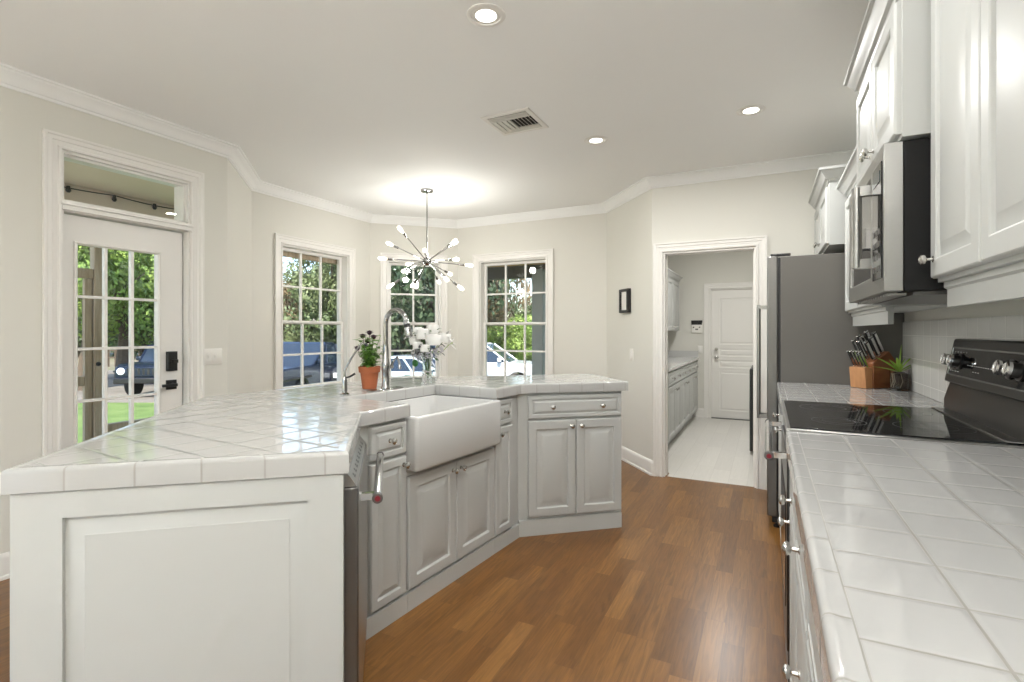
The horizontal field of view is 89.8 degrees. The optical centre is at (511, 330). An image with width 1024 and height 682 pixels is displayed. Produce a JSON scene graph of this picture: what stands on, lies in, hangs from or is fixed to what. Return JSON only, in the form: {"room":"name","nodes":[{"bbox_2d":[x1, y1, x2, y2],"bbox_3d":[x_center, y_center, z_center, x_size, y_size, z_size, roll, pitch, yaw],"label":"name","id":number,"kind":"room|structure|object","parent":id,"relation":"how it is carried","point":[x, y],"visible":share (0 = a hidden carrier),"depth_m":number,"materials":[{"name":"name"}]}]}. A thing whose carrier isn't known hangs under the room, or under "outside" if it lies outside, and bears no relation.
{"room":"kitchen","nodes":[
{"label":"kitchen","id":0,"kind":"room"},
{"bbox_2d":[0,86,0,553],"bbox_3d":[-3.242,-0.035,2.581,1.146,2.670,0.160,0,0,-19],"label":"wall","id":1,"kind":"structure","parent":0,"point":[0,86],"depth_m":2.69,"materials":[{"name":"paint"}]},
{"bbox_2d":[1,86,226,553],"bbox_3d":[-2.466,-0.035,3.288,0.160,2.670,1.260,0,0,26],"label":"wall","id":2,"kind":"structure","parent":0,"point":[24,116],"depth_m":2.81,"materials":[{"name":"paint"}]},
{"bbox_2d":[0,551,9,580],"bbox_3d":[-4.039,1.232,0.823,0.832,0.135,4.885,0,0,26],"label":"baseboard","id":3,"kind":"structure","parent":2,"relation":"attached to","point":[4,557],"depth_m":2.69,"materials":[{"name":"paint"}]},
{"bbox_2d":[42,129,203,455],"bbox_3d":[-2.457,0.092,3.273,0.190,2.415,0.900,0,0,26],"label":"door","id":4,"kind":"structure","parent":2,"relation":"in","point":[176,245],"depth_m":3.17,"materials":[{"name":"paint"}]},
{"bbox_2d":[204,348,221,364],"bbox_3d":[-2.163,0.185,3.702,0.012,0.116,0.162,0,0,26],"label":"light switch","id":5,"kind":"object","parent":2,"relation":"attached to","point":[211,356],"visible":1,"depth_m":3.71,"materials":[{"name":"white plastic"}]},
{"bbox_2d":[0,62,853,228],"bbox_3d":[-1.204,-1.326,1.691,5.140,0.088,8.960,0,0,26],"label":"trim","id":6,"kind":"structure","parent":2,"relation":"attached to","point":[13,78],"depth_m":4.16,"materials":[{"name":"paint"}]},
{"bbox_2d":[64,160,173,205],"bbox_3d":[-3.685,-1.520,4.396,2.990,0.060,5.800,0,0,26],"label":"ceiling","id":7,"kind":"structure","parent":0,"point":[75,174],"depth_m":5.23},
{"bbox_2d":[64,183,173,219],"bbox_3d":[-4.729,-1.329,4.914,0.160,0.319,5.800,0,0,26],"label":"beam","id":8,"kind":"structure","parent":7,"relation":"attached to","point":[74,195],"depth_m":5.60,"materials":[{"name":"beige paint"}]},
{"bbox_2d":[64,186,173,209],"bbox_3d":[-4.662,-1.434,4.824,0.048,0.073,4.946,0,0,26],"label":"string lights","id":9,"kind":"object","parent":8,"relation":"attached to","point":[68,188],"visible":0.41,"depth_m":5.54,"materials":[{"name":"black plastic"}]},
{"bbox_2d":[227,159,251,394],"bbox_3d":[-2.324,-0.035,4.234,0.160,2.670,0.920,0,0,-17],"label":"wall","id":10,"kind":"structure","parent":0,"point":[239,195],"depth_m":4.21,"materials":[{"name":"paint"}]},
{"bbox_2d":[252,191,369,391],"bbox_3d":[-2.105,-0.035,5.432,0.160,2.670,1.560,0,0,26],"label":"wall","id":11,"kind":"structure","parent":0,"point":[271,215],"depth_m":4.94,"materials":[{"name":"paint"}]},
{"bbox_2d":[274,233,355,389],"bbox_3d":[-2.101,-0.122,5.452,0.270,1.625,1.300,0,0,26],"label":"window","id":12,"kind":"structure","parent":11,"relation":"in","point":[345,257],"depth_m":5.53,"materials":[{"name":"paint"}]},
{"bbox_2d":[0,417,786,681],"bbox_3d":[-0.608,1.360,2.892,5.460,0.120,11.960,0,0,26],"label":"floor","id":13,"kind":"structure","parent":0,"point":[688,588],"depth_m":2.48,"materials":[{"name":"brown wood"}]},
{"bbox_2d":[10,474,343,681],"bbox_3d":[-0.925,0.849,1.672,0.771,0.903,0.692,0,0,-14],"label":"island end panel","id":14,"kind":"object","parent":13,"relation":"on","point":[236,580],"visible":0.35,"depth_m":1.33,"materials":[{"name":"paint"}]},
{"bbox_2d":[344,435,383,681],"bbox_3d":[-0.781,0.852,1.701,0.690,0.896,0.600,0,0,-14],"label":"dishwasher","id":15,"kind":"object","parent":13,"relation":"on","point":[356,495],"visible":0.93,"depth_m":1.48,"materials":[{"name":"grey metal"}]},
{"bbox_2d":[360,418,410,639],"bbox_3d":[-0.787,0.849,2.398,0.626,0.903,0.276,0,0,31],"label":"base cabinet","id":16,"kind":"object","parent":13,"relation":"on","point":[387,599],"visible":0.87,"depth_m":2.26,"materials":[{"name":"paint"}]},
{"bbox_2d":[405,447,494,611],"bbox_3d":[-0.524,0.978,2.828,0.626,0.644,0.728,0,0,31],"label":"base cabinet","id":17,"kind":"object","parent":13,"relation":"on","point":[450,505],"visible":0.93,"depth_m":2.63,"materials":[{"name":"paint"}]},
{"bbox_2d":[436,394,518,552],"bbox_3d":[-0.259,0.849,3.264,0.626,0.903,0.288,0,0,31],"label":"base cabinet","id":18,"kind":"object","parent":13,"relation":"on","point":[506,526],"visible":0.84,"depth_m":3.11,"materials":[{"name":"paint"}]},
{"bbox_2d":[518,391,621,536],"bbox_3d":[0.322,0.849,3.587,0.712,0.903,0.626,0,0,-14],"label":"base cabinet","id":19,"kind":"object","parent":13,"relation":"on","point":[569,443],"visible":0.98,"depth_m":3.32,"materials":[{"name":"paint"}]},
{"bbox_2d":[0,374,627,494],"bbox_3d":[-0.537,0.364,2.774,1.566,0.061,3.347,0,0,32],"label":"countertop","id":20,"kind":"structure","parent":19,"relation":"on","point":[307,430],"depth_m":1.62,"materials":[{"name":"tile"}]},
{"bbox_2d":[340,342,367,394],"bbox_3d":[-0.835,0.196,2.721,0.147,0.277,0.049,0,0,-14],"label":"water tap","id":21,"kind":"object","parent":20,"relation":"on","point":[344,379],"visible":1,"depth_m":2.71,"materials":[{"name":"silver metal"}]},
{"bbox_2d":[353,330,382,388],"bbox_3d":[-0.828,0.166,2.974,0.212,0.337,0.205,0,0,26],"label":"potted plant","id":22,"kind":"object","parent":20,"relation":"on","point":[369,372],"visible":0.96,"depth_m":2.95,"materials":[{"name":"green plant"}]},
{"bbox_2d":[366,308,412,391],"bbox_3d":[-0.651,0.101,2.899,0.228,0.466,0.240,0,0,31],"label":"kitchen faucet","id":23,"kind":"object","parent":20,"relation":"on","point":[386,366],"visible":1,"depth_m":2.92,"materials":[{"name":"silver metal"}]},
{"bbox_2d":[421,370,430,384],"bbox_3d":[-0.538,0.289,3.224,0.075,0.090,0.044,0,0,31],"label":"soap dispenser","id":24,"kind":"object","parent":20,"relation":"on","point":[424,375],"visible":1,"depth_m":3.22,"materials":[{"name":"silver metal"}]},
{"bbox_2d":[421,352,432,377],"bbox_3d":[-0.607,0.242,3.670,0.090,0.185,0.090,0,0,26],"label":"flower vase","id":25,"kind":"object","parent":20,"relation":"on","point":[426,363],"visible":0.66,"depth_m":3.64,"materials":[{"name":"clear glass"}]},
{"bbox_2d":[403,324,455,366],"bbox_3d":[-0.592,0.135,3.671,0.360,0.362,0.311,0,0,26],"label":"flower bouquet","id":26,"kind":"object","parent":25,"relation":"in","point":[431,335],"visible":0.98,"depth_m":3.61,"materials":[{"name":"white plant"}]},
{"bbox_2d":[388,394,499,471],"bbox_3d":[-0.465,0.524,2.792,0.515,0.256,0.720,0,0,31],"label":"farmhouse sink","id":27,"kind":"object","parent":20,"relation":"in","point":[440,429],"visible":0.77,"depth_m":2.63,"materials":[{"name":"white ceramic"}]},
{"bbox_2d":[668,361,698,444],"bbox_3d":[2.002,0.868,6.729,0.596,0.865,2.556,0,0,26],"label":"base cabinet","id":28,"kind":"object","parent":13,"relation":"on","point":[682,381],"visible":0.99,"depth_m":6.30,"materials":[{"name":"paint"}]},
{"bbox_2d":[668,350,698,371],"bbox_3d":[1.989,0.366,6.734,0.573,0.133,2.563,0,0,26],"label":"countertop","id":29,"kind":"structure","parent":28,"relation":"on","point":[676,359],"depth_m":7.38,"materials":[{"name":"grey ceramic"}]},
{"bbox_2d":[749,365,752,451],"bbox_3d":[2.975,0.807,5.568,0.728,0.945,0.700,0,0,26],"label":"washing machine","id":30,"kind":"object","parent":13,"relation":"on","point":[751,368],"visible":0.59,"depth_m":5.41,"materials":[{"name":"grey"}]},
{"bbox_2d":[773,402,780,515],"bbox_3d":[1.904,0.849,2.982,0.700,0.903,0.553,0,0,26],"label":"base cabinet","id":31,"kind":"object","parent":13,"relation":"on","point":[774,413],"visible":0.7,"depth_m":3.13,"materials":[{"name":"paint"}]},
{"bbox_2d":[777,382,943,414],"bbox_3d":[1.807,0.364,2.749,0.680,0.061,1.065,0,0,26],"label":"countertop","id":32,"kind":"structure","parent":31,"relation":"on","point":[810,392],"depth_m":2.67,"materials":[{"name":"tile"}]},
{"bbox_2d":[849,351,895,388],"bbox_3d":[2.144,0.227,3.050,0.255,0.214,0.110,0,0,-16],"label":"knife block","id":33,"kind":"object","parent":32,"relation":"on","point":[870,377],"visible":0.76,"depth_m":3.00,"materials":[{"name":"brown wood"}]},
{"bbox_2d":[856,340,868,359],"bbox_3d":[2.072,0.112,3.033,0.083,0.123,0.017,0,0,-16],"label":"kitchen knife","id":34,"kind":"object","parent":33,"relation":"in","point":[861,346],"visible":0.91,"depth_m":3.03,"materials":[{"name":"black plastic"}]},
{"bbox_2d":[858,350,867,367],"bbox_3d":[2.033,0.163,2.975,0.067,0.102,0.011,0,0,-16],"label":"steak knife","id":35,"kind":"object","parent":33,"relation":"in","point":[859,351],"visible":1,"depth_m":2.97,"materials":[{"name":"black plastic"}]},
{"bbox_2d":[863,340,875,360],"bbox_3d":[2.084,0.114,2.995,0.080,0.119,0.017,0,0,-16],"label":"kitchen knife","id":36,"kind":"object","parent":33,"relation":"in","point":[866,343],"visible":1,"depth_m":2.99,"materials":[{"name":"black plastic"}]},
{"bbox_2d":[868,336,880,356],"bbox_3d":[2.118,0.090,3.005,0.084,0.126,0.017,0,0,-16],"label":"kitchen knife","id":37,"kind":"object","parent":33,"relation":"in","point":[871,339],"visible":1,"depth_m":3.00,"materials":[{"name":"black plastic"}]},
{"bbox_2d":[871,331,883,353],"bbox_3d":[2.150,0.067,3.020,0.088,0.132,0.017,0,0,-16],"label":"kitchen knife","id":38,"kind":"object","parent":33,"relation":"in","point":[874,334],"visible":1,"depth_m":3.01,"materials":[{"name":"black plastic"}]},
{"bbox_2d":[878,349,910,390],"bbox_3d":[2.169,0.204,2.909,0.320,0.259,0.094,0,0,-9],"label":"potted plant","id":39,"kind":"object","parent":32,"relation":"on","point":[899,377],"visible":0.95,"depth_m":2.89,"materials":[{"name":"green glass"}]},
{"bbox_2d":[774,415,783,539],"bbox_3d":[1.668,0.849,2.506,0.700,0.903,0.501,0,0,26],"label":"base cabinet","id":40,"kind":"object","parent":13,"relation":"on","point":[776,429],"visible":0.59,"depth_m":2.85,"materials":[{"name":"paint"}]},
{"bbox_2d":[777,477,796,681],"bbox_3d":[1.120,0.849,1.402,0.700,0.903,0.401,0,0,26],"label":"base cabinet","id":41,"kind":"object","parent":13,"relation":"on","point":[792,521],"visible":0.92,"depth_m":1.52,"materials":[{"name":"paint"}]},
{"bbox_2d":[782,514,807,681],"bbox_3d":[0.937,0.849,1.032,0.700,0.903,0.416,0,0,26],"label":"base cabinet","id":42,"kind":"object","parent":13,"relation":"on","point":[800,673],"visible":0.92,"depth_m":1.17,"materials":[{"name":"paint"}]},
{"bbox_2d":[807,582,823,681],"bbox_3d":[0.654,0.849,0.462,0.700,0.903,0.848,0,0,26],"label":"base cabinet","id":43,"kind":"object","parent":13,"relation":"on","point":[814,670],"visible":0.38,"depth_m":0.87,"materials":[{"name":"paint"}]},
{"bbox_2d":[757,253,903,527],"bbox_3d":[2.187,0.394,3.656,0.804,1.812,0.885,0,0,26],"label":"fridge","id":44,"kind":"object","parent":13,"relation":"on","point":[810,331],"visible":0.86,"depth_m":3.31,"materials":[{"name":"metal"}]},
{"bbox_2d":[764,339,1023,681],"bbox_3d":[1.363,0.666,1.941,0.735,1.268,0.766,0,0,26],"label":"range","id":45,"kind":"object","parent":13,"relation":"on","point":[984,396],"visible":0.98,"depth_m":1.77,"materials":[{"name":"grey metal"}]},
{"bbox_2d":[781,425,789,651],"bbox_3d":[1.113,0.762,2.066,0.042,0.645,0.758,0,0,26],"label":"oven","id":46,"kind":"object","parent":45,"relation":"in","point":[785,472],"depth_m":1.81,"materials":[{"name":"black metal"}]},
{"bbox_2d":[781,400,1023,448],"bbox_3d":[1.364,0.335,1.941,0.602,0.024,0.766,0,0,26],"label":"cooktop","id":47,"kind":"object","parent":45,"relation":"in","point":[946,424],"depth_m":1.80,"materials":[{"name":"black glass"}]},
{"bbox_3d":[0.274,0.849,-0.304,0.700,0.903,0.856,0,0,26],"label":"base cabinet","id":48,"kind":"object","parent":13,"relation":"on","visible":0},
{"bbox_2d":[786,431,1023,681],"bbox_3d":[0.657,0.364,0.431,0.680,0.061,2.557,0,0,26],"label":"countertop","id":49,"kind":"structure","parent":48,"relation":"on","point":[913,551],"depth_m":0.77,"materials":[{"name":"tile"}]},
{"bbox_2d":[370,223,457,378],"bbox_3d":[-1.210,-0.035,6.340,1.061,2.670,0.160,0,0,-19],"label":"wall","id":50,"kind":"structure","parent":0,"point":[439,238],"depth_m":6.26,"materials":[{"name":"paint"}]},
{"bbox_2d":[380,252,447,377],"bbox_3d":[-1.207,-0.122,6.314,0.870,1.625,0.210,0,0,-19],"label":"window","id":51,"kind":"structure","parent":50,"relation":"in","point":[441,290],"depth_m":6.34,"materials":[{"name":"paint"}]},
{"bbox_2d":[0,0,868,219],"bbox_3d":[-1.204,-1.420,1.691,5.460,0.100,9.280,0,0,26],"label":"ceiling","id":52,"kind":"structure","parent":0,"point":[363,105],"depth_m":2.82,"materials":[{"name":"paint"}]},
{"bbox_2d":[378,188,472,290],"bbox_3d":[-0.827,-0.875,4.979,0.874,0.989,0.893,0,0,0],"label":"chandelier","id":53,"kind":"object","parent":52,"relation":"hanging from","point":[426,261],"visible":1,"depth_m":4.97,"materials":[{"name":"silver metal"}]},
{"bbox_2d":[467,3,504,26],"bbox_3d":[-0.113,-1.364,2.228,0.168,0.010,0.168,0,0,26],"label":"recessed light","id":54,"kind":"object","parent":52,"relation":"in","point":[480,14],"visible":1,"depth_m":2.22,"materials":[{"name":"paint"}]},
{"bbox_2d":[480,107,548,135],"bbox_3d":[0.021,-1.363,3.372,0.339,0.013,0.339,0,0,26],"label":"ceiling vent","id":55,"kind":"object","parent":52,"relation":"in","point":[522,120],"visible":1,"depth_m":3.35,"materials":[{"name":"metal"}]},
{"bbox_2d":[584,136,607,144],"bbox_3d":[0.602,-1.364,3.687,0.168,0.010,0.168,0,0,26],"label":"recessed light","id":56,"kind":"object","parent":52,"relation":"in","point":[592,140],"visible":1,"depth_m":3.67,"materials":[{"name":"paint"}]},
{"bbox_2d":[736,104,765,115],"bbox_3d":[1.482,-1.364,3.187,0.168,0.010,0.168,0,0,26],"label":"recessed light","id":57,"kind":"object","parent":52,"relation":"in","point":[754,109],"visible":1,"depth_m":3.17,"materials":[{"name":"paint"}]},
{"bbox_2d":[458,213,606,376],"bbox_3d":[0.210,-0.035,6.080,1.912,2.670,0.160,0,0,26],"label":"wall","id":58,"kind":"structure","parent":0,"point":[579,243],"depth_m":5.79,"materials":[{"name":"paint"}]},
{"bbox_2d":[472,249,553,375],"bbox_3d":[0.046,-0.122,6.167,1.200,1.625,0.270,0,0,26],"label":"window","id":59,"kind":"structure","parent":58,"relation":"in","point":[480,262],"depth_m":6.21,"materials":[{"name":"paint"}]},
{"bbox_2d":[607,189,667,473],"bbox_3d":[1.224,-0.035,5.127,0.160,2.670,0.979,0,0,-14],"label":"wall","id":60,"kind":"structure","parent":0,"point":[629,225],"depth_m":4.98,"materials":[{"name":"paint"}]},
{"bbox_2d":[619,288,630,312],"bbox_3d":[1.122,-0.300,5.117,0.040,0.236,0.190,0,0,-14],"label":"picture frame","id":61,"kind":"object","parent":60,"relation":"attached to","point":[624,294],"visible":1,"depth_m":5.10,"materials":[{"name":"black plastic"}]},
{"bbox_2d":[621,445,652,475],"bbox_3d":[-0.753,1.232,5.226,3.628,0.135,2.287,0,0,-16],"label":"baseboard","id":62,"kind":"structure","parent":60,"relation":"attached to","point":[638,461],"depth_m":4.87,"materials":[{"name":"paint"}]},
{"bbox_2d":[668,251,752,408],"bbox_3d":[3.254,0.000,7.595,2.080,2.600,0.100,0,0,26],"label":"wall","id":63,"kind":"structure","parent":0,"point":[696,270],"depth_m":7.76,"materials":[{"name":"paint"}]},
{"bbox_2d":[691,320,701,332],"bbox_3d":[2.788,-0.065,7.753,0.156,0.190,0.030,0,0,26],"label":"wall thermostat","id":64,"kind":"object","parent":63,"relation":"attached to","point":[696,324],"visible":1,"depth_m":7.74,"materials":[{"name":"white plastic"}]},
{"bbox_2d":[693,408,703,417],"bbox_3d":[2.582,1.232,7.845,0.654,0.135,0.050,0,0,26],"label":"baseboard","id":65,"kind":"structure","parent":63,"relation":"attached to","point":[699,412],"depth_m":7.74,"materials":[{"name":"paint"}]},
{"bbox_2d":[704,282,752,420],"bbox_3d":[3.335,0.295,7.532,0.970,2.010,0.142,0,0,26],"label":"door","id":66,"kind":"structure","parent":63,"relation":"in","point":[728,313],"depth_m":7.59,"materials":[{"name":"paint"}]},
{"bbox_2d":[652,169,817,459],"bbox_3d":[2.038,-0.035,4.319,1.669,2.670,0.130,0,0,26],"label":"wall","id":67,"kind":"structure","parent":0,"point":[776,206],"depth_m":4.31,"materials":[{"name":"paint"}]},
{"bbox_2d":[653,235,766,489],"bbox_3d":[1.709,0.259,4.468,0.914,2.082,0.156,0,0,26],"label":"door frame","id":68,"kind":"structure","parent":67,"relation":"in","point":[757,244],"depth_m":4.45,"materials":[{"name":"paint"}]},
{"bbox_2d":[890,369,908,390],"bbox_3d":[2.195,0.276,2.913,0.094,0.116,0.094,0,0,26],"label":"jar","id":69,"kind":"object","parent":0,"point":[899,378],"depth_m":2.88,"materials":[{"name":"grey stone"}]},
{"bbox_2d":[904,298,1023,321],"bbox_3d":[1.003,-0.035,0.177,0.160,2.670,8.210,0,0,26],"label":"wall","id":70,"kind":"structure","parent":0,"point":[1015,306],"depth_m":2.07,"materials":[{"name":"paint"}]},
{"bbox_2d":[808,164,847,253],"bbox_3d":[2.354,-0.789,3.585,0.443,0.482,0.993,0,0,26],"label":"upper cabinet","id":71,"kind":"object","parent":70,"relation":"attached to","point":[828,201],"visible":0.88,"depth_m":3.27,"materials":[{"name":"paint"}]},
{"bbox_2d":[844,0,930,184],"bbox_3d":[1.517,-0.872,1.873,0.421,0.537,0.890,0,0,26],"label":"upper cabinet","id":72,"kind":"object","parent":70,"relation":"attached to","point":[890,64],"visible":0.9,"depth_m":1.65,"materials":[{"name":"paint"}]},
{"bbox_2d":[849,137,946,304],"bbox_3d":[1.498,-0.353,1.887,0.465,0.480,0.760,0,0,26],"label":"microwave","id":73,"kind":"object","parent":72,"relation":"attached to","point":[890,206],"visible":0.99,"depth_m":1.62,"materials":[{"name":"black"}]},
{"bbox_2d":[836,145,946,325],"bbox_3d":[1.955,-0.470,2.670,0.345,0.880,1.156,0,0,26],"label":"upper cabinet","id":74,"kind":"object","parent":70,"relation":"attached to","point":[865,314],"visible":0.12,"depth_m":2.79,"materials":[{"name":"paint"}]},
{"bbox_2d":[903,315,1023,403],"bbox_3d":[1.368,0.141,1.107,0.011,0.386,4.400,0,0,26],"label":"backsplash","id":75,"kind":"structure","parent":70,"relation":"attached to","point":[924,342],"depth_m":2.45,"materials":[{"name":"tile"}]},
{"bbox_2d":[918,0,1023,306],"bbox_3d":[1.200,-0.606,1.137,0.335,1.068,0.818,0,0,26],"label":"upper cabinet","id":76,"kind":"object","parent":70,"relation":"attached to","point":[977,46],"visible":1,"depth_m":1.22,"materials":[{"name":"paint"}]},
{"bbox_3d":[-4.116,1.465,3.326,2.770,0.170,3.500,0,0,26],"label":"floor","id":77,"kind":"structure","parent":0,"visible":0},
{"bbox_2d":[78,268,92,440],"bbox_3d":[-4.706,0.360,4.960,0.080,2.030,1.100,0,0,26],"label":"door frame","id":78,"kind":"structure","parent":77,"relation":"on","point":[85,380],"depth_m":5.40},
{"bbox_3d":[1.682,0.000,6.879,0.100,2.600,2.580,0,0,26],"label":"wall","id":79,"kind":"structure","parent":0,"visible":0},
{"bbox_2d":[668,268,682,330],"bbox_3d":[2.130,-0.405,7.260,0.356,0.810,1.320,0,0,26],"label":"wall cabinet","id":80,"kind":"object","parent":79,"relation":"attached to","point":[674,278],"visible":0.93,"depth_m":7.24,"materials":[{"name":"paint"}]},
{"bbox_3d":[0.258,-1.250,7.664,2.850,0.100,2.640,0,0,26],"label":"ceiling","id":81,"kind":"structure","parent":0,"visible":0},
{"bbox_2d":[488,264,544,279],"bbox_3d":[0.678,-1.048,8.510,2.850,0.295,0.150,0,0,26],"label":"beam","id":82,"kind":"structure","parent":81,"relation":"attached to","point":[513,272],"depth_m":8.77,"materials":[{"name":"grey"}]},
{"label":"outside","id":83,"kind":"structure","parent":0,"visible":0},
{"bbox_2d":[78,351,526,369],"bbox_3d":[-0.700,2.388,46.000,212.905,0.200,127.235,0,0,26],"label":"dry field","id":84,"kind":"structure","parent":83,"point":[111,367],"depth_m":38.56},
{"bbox_2d":[78,349,138,366],"bbox_3d":[-24.140,1.675,33.000,9.920,1.250,0.161,0,0,0],"label":"fence","id":85,"kind":"object","parent":84,"relation":"on","point":[114,350],"visible":0.06,"depth_m":32.97,"materials":[{"name":"brown wood"}]},
{"bbox_2d":[283,269,331,341],"bbox_3d":[-11.902,-0.684,30.064,7.511,5.998,6.831,0,0,32],"label":"tree","id":86,"kind":"object","parent":84,"relation":"on","point":[289,273],"visible":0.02,"depth_m":29.25,"materials":[{"name":"green plant"}]},
{"bbox_2d":[487,290,517,342],"bbox_3d":[-2.035,-1.736,34.302,5.122,10.487,5.648,0,0,-1],"label":"tree","id":87,"kind":"object","parent":84,"relation":"on","point":[513,296],"visible":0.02,"depth_m":34.84,"materials":[{"name":"green plant"}]},
{"bbox_2d":[492,301,531,355],"bbox_3d":[0.048,0.063,37.871,6.831,4.967,7.511,0,0,40],"label":"tree","id":88,"kind":"object","parent":84,"relation":"on","point":[522,310],"visible":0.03,"depth_m":37.49,"materials":[{"name":"green plant"}]},
{"bbox_2d":[498,295,531,358],"bbox_3d":[1.578,-0.300,40.196,6.533,5.611,6.471,0,0,-15],"label":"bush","id":89,"kind":"object","parent":84,"relation":"on","point":[530,306],"visible":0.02,"depth_m":39.65,"materials":[{"name":"green plant"}]},
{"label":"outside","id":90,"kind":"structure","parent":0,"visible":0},
{"bbox_2d":[78,370,153,402],"bbox_3d":[-0.385,2.388,23.250,121.984,0.200,13.500,0,0,0],"label":"gravel driveway","id":91,"kind":"structure","parent":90,"point":[113,389],"depth_m":19.12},
{"bbox_2d":[78,245,153,390],"bbox_3d":[-16.333,-2.340,19.997,5.931,9.327,5.989,0,0,42],"label":"tree","id":92,"kind":"object","parent":91,"relation":"on","point":[120,259],"visible":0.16,"depth_m":20.19,"materials":[{"name":"green plant"}]},
{"bbox_2d":[78,250,153,377],"bbox_3d":[-18.080,-2.448,23.908,7.882,9.546,8.666,0,0,5],"label":"tree","id":93,"kind":"object","parent":91,"relation":"on","point":[122,356],"visible":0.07,"depth_m":23.94,"materials":[{"name":"green plant"}]},
{"bbox_2d":[108,262,153,356],"bbox_3d":[-19.514,-1.565,27.044,5.444,7.769,5.392,0,0,-40],"label":"tree","id":94,"kind":"object","parent":91,"relation":"on","point":[141,351],"visible":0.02,"depth_m":25.71,"materials":[{"name":"green plant"}]},
{"bbox_2d":[113,343,153,394],"bbox_3d":[-12.804,1.378,19.541,2.260,1.820,4.420,0,0,-8],"label":"car","id":95,"kind":"object","parent":91,"relation":"on","point":[144,368],"visible":0.29,"depth_m":17.46,"materials":[{"name":"blue"}]},
{"bbox_2d":[126,367,153,376],"bbox_3d":[-12.507,1.388,17.469,1.116,0.320,0.045,0,0,-8],"label":"grille","id":96,"kind":"object","parent":95,"relation":"attached to","point":[138,371],"depth_m":17.44,"materials":[{"name":"blue metal"}]},
{"bbox_2d":[283,258,336,343],"bbox_3d":[-8.481,-1.274,24.814,5.444,7.184,5.392,0,0,-9],"label":"tree","id":97,"kind":"object","parent":91,"relation":"on","point":[310,278],"visible":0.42,"depth_m":23.44,"materials":[{"name":"green plant"}]},
{"bbox_2d":[283,342,336,386],"bbox_3d":[-7.020,1.328,16.939,2.420,1.920,5.816,0,0,8],"label":"car","id":98,"kind":"object","parent":91,"relation":"on","point":[291,364],"visible":0.21,"depth_m":16.29,"materials":[{"name":"blue"}]},
{"bbox_2d":[331,343,401,380],"bbox_3d":[-6.008,1.368,19.440,2.300,1.840,4.867,0,0,13],"label":"car","id":99,"kind":"object","parent":91,"relation":"on","point":[334,372],"visible":0.06,"depth_m":17.10,"materials":[{"name":"grey"}]},
{"bbox_2d":[322,264,432,354],"bbox_3d":[-5.414,-2.754,24.866,8.088,10.161,7.357,0,0,-5],"label":"tree","id":100,"kind":"object","parent":91,"relation":"on","point":[401,333],"visible":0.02,"depth_m":24.65,"materials":[{"name":"green plant"}]},
{"bbox_2d":[391,355,492,376],"bbox_3d":[-3.071,1.563,17.489,4.816,1.450,2.220,0,0,10],"label":"car","id":101,"kind":"object","parent":91,"relation":"on","point":[406,369],"visible":0.1,"depth_m":16.72,"materials":[{"name":"silver metal"}]},
{"bbox_2d":[391,266,520,355],"bbox_3d":[-3.447,-2.976,22.379,7.078,10.604,7.010,0,0,38],"label":"tree","id":102,"kind":"object","parent":91,"relation":"on","point":[424,308],"visible":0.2,"depth_m":20.23,"materials":[{"name":"green plant"}]},
{"bbox_2d":[430,342,531,375],"bbox_3d":[-0.902,1.368,19.788,4.867,1.840,2.300,0,0,11],"label":"car","id":103,"kind":"object","parent":91,"relation":"on","point":[495,360],"visible":0.14,"depth_m":18.78,"materials":[{"name":"grey"}]},
{"bbox_2d":[487,312,531,373],"bbox_3d":[0.446,0.805,25.001,4.414,3.455,4.853,0,0,-29],"label":"bush","id":104,"kind":"object","parent":91,"relation":"on","point":[516,339],"visible":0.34,"depth_m":24.24,"materials":[{"name":"green plant"}]},
{"bbox_2d":[487,278,531,339],"bbox_3d":[-1.350,-2.964,25.450,5.444,10.580,5.392,0,0,-39],"label":"tree","id":105,"kind":"object","parent":91,"relation":"on","point":[499,317],"visible":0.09,"depth_m":25.19,"materials":[{"name":"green plant"}]},
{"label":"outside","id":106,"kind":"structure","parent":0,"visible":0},
{"bbox_2d":[78,346,153,442],"bbox_3d":[15.520,2.550,42.534,230.000,0.500,210.000,0,0,26],"label":"ground","id":107,"kind":"structure","parent":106,"point":[117,412],"depth_m":14.51,"materials":[{"name":"green plant"}]},
{"bbox_2d":[90,247,101,437],"bbox_3d":[-4.430,0.566,5.499,0.155,3.468,0.140,0,0,26],"label":"porch post","id":108,"kind":"object","parent":107,"relation":"on","point":[95,253],"visible":0.25,"depth_m":5.46,"materials":[{"name":"brown wood"}]},
{"bbox_2d":[78,317,116,356],"bbox_3d":[-38.853,-0.876,45.449,9.220,7.472,10.166,0,0,10],"label":"tree","id":109,"kind":"object","parent":107,"relation":"on","point":[79,331],"visible":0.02,"depth_m":45.71,"materials":[{"name":"green plant"}]},
{"bbox_2d":[78,318,153,358],"bbox_3d":[-30.782,-0.982,44.511,9.220,7.721,10.166,0,0,31],"label":"tree","id":110,"kind":"object","parent":107,"relation":"on","point":[135,354],"visible":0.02,"depth_m":42.78,"materials":[{"name":"green plant"}]},
{"bbox_2d":[108,418,145,431],"bbox_3d":[-4.059,1.655,6.263,0.090,1.290,1.540,0,0,26],"label":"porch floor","id":111,"kind":"structure","parent":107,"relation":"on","point":[116,425],"depth_m":5.65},
{"bbox_2d":[283,280,331,341],"bbox_3d":[-11.941,-0.265,26.906,6.355,5.362,5.780,0,0,6],"label":"tree","id":112,"kind":"object","parent":107,"relation":"on","point":[285,289],"visible":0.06,"depth_m":26.04,"materials":[{"name":"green plant"}]},
{"bbox_2d":[532,269,544,374],"bbox_3d":[0.399,0.705,7.450,0.220,3.190,0.220,0,0,26],"label":"porch column","id":113,"kind":"structure","parent":107,"relation":"on","point":[538,275],"depth_m":7.37,"materials":[{"name":"grey paint"}]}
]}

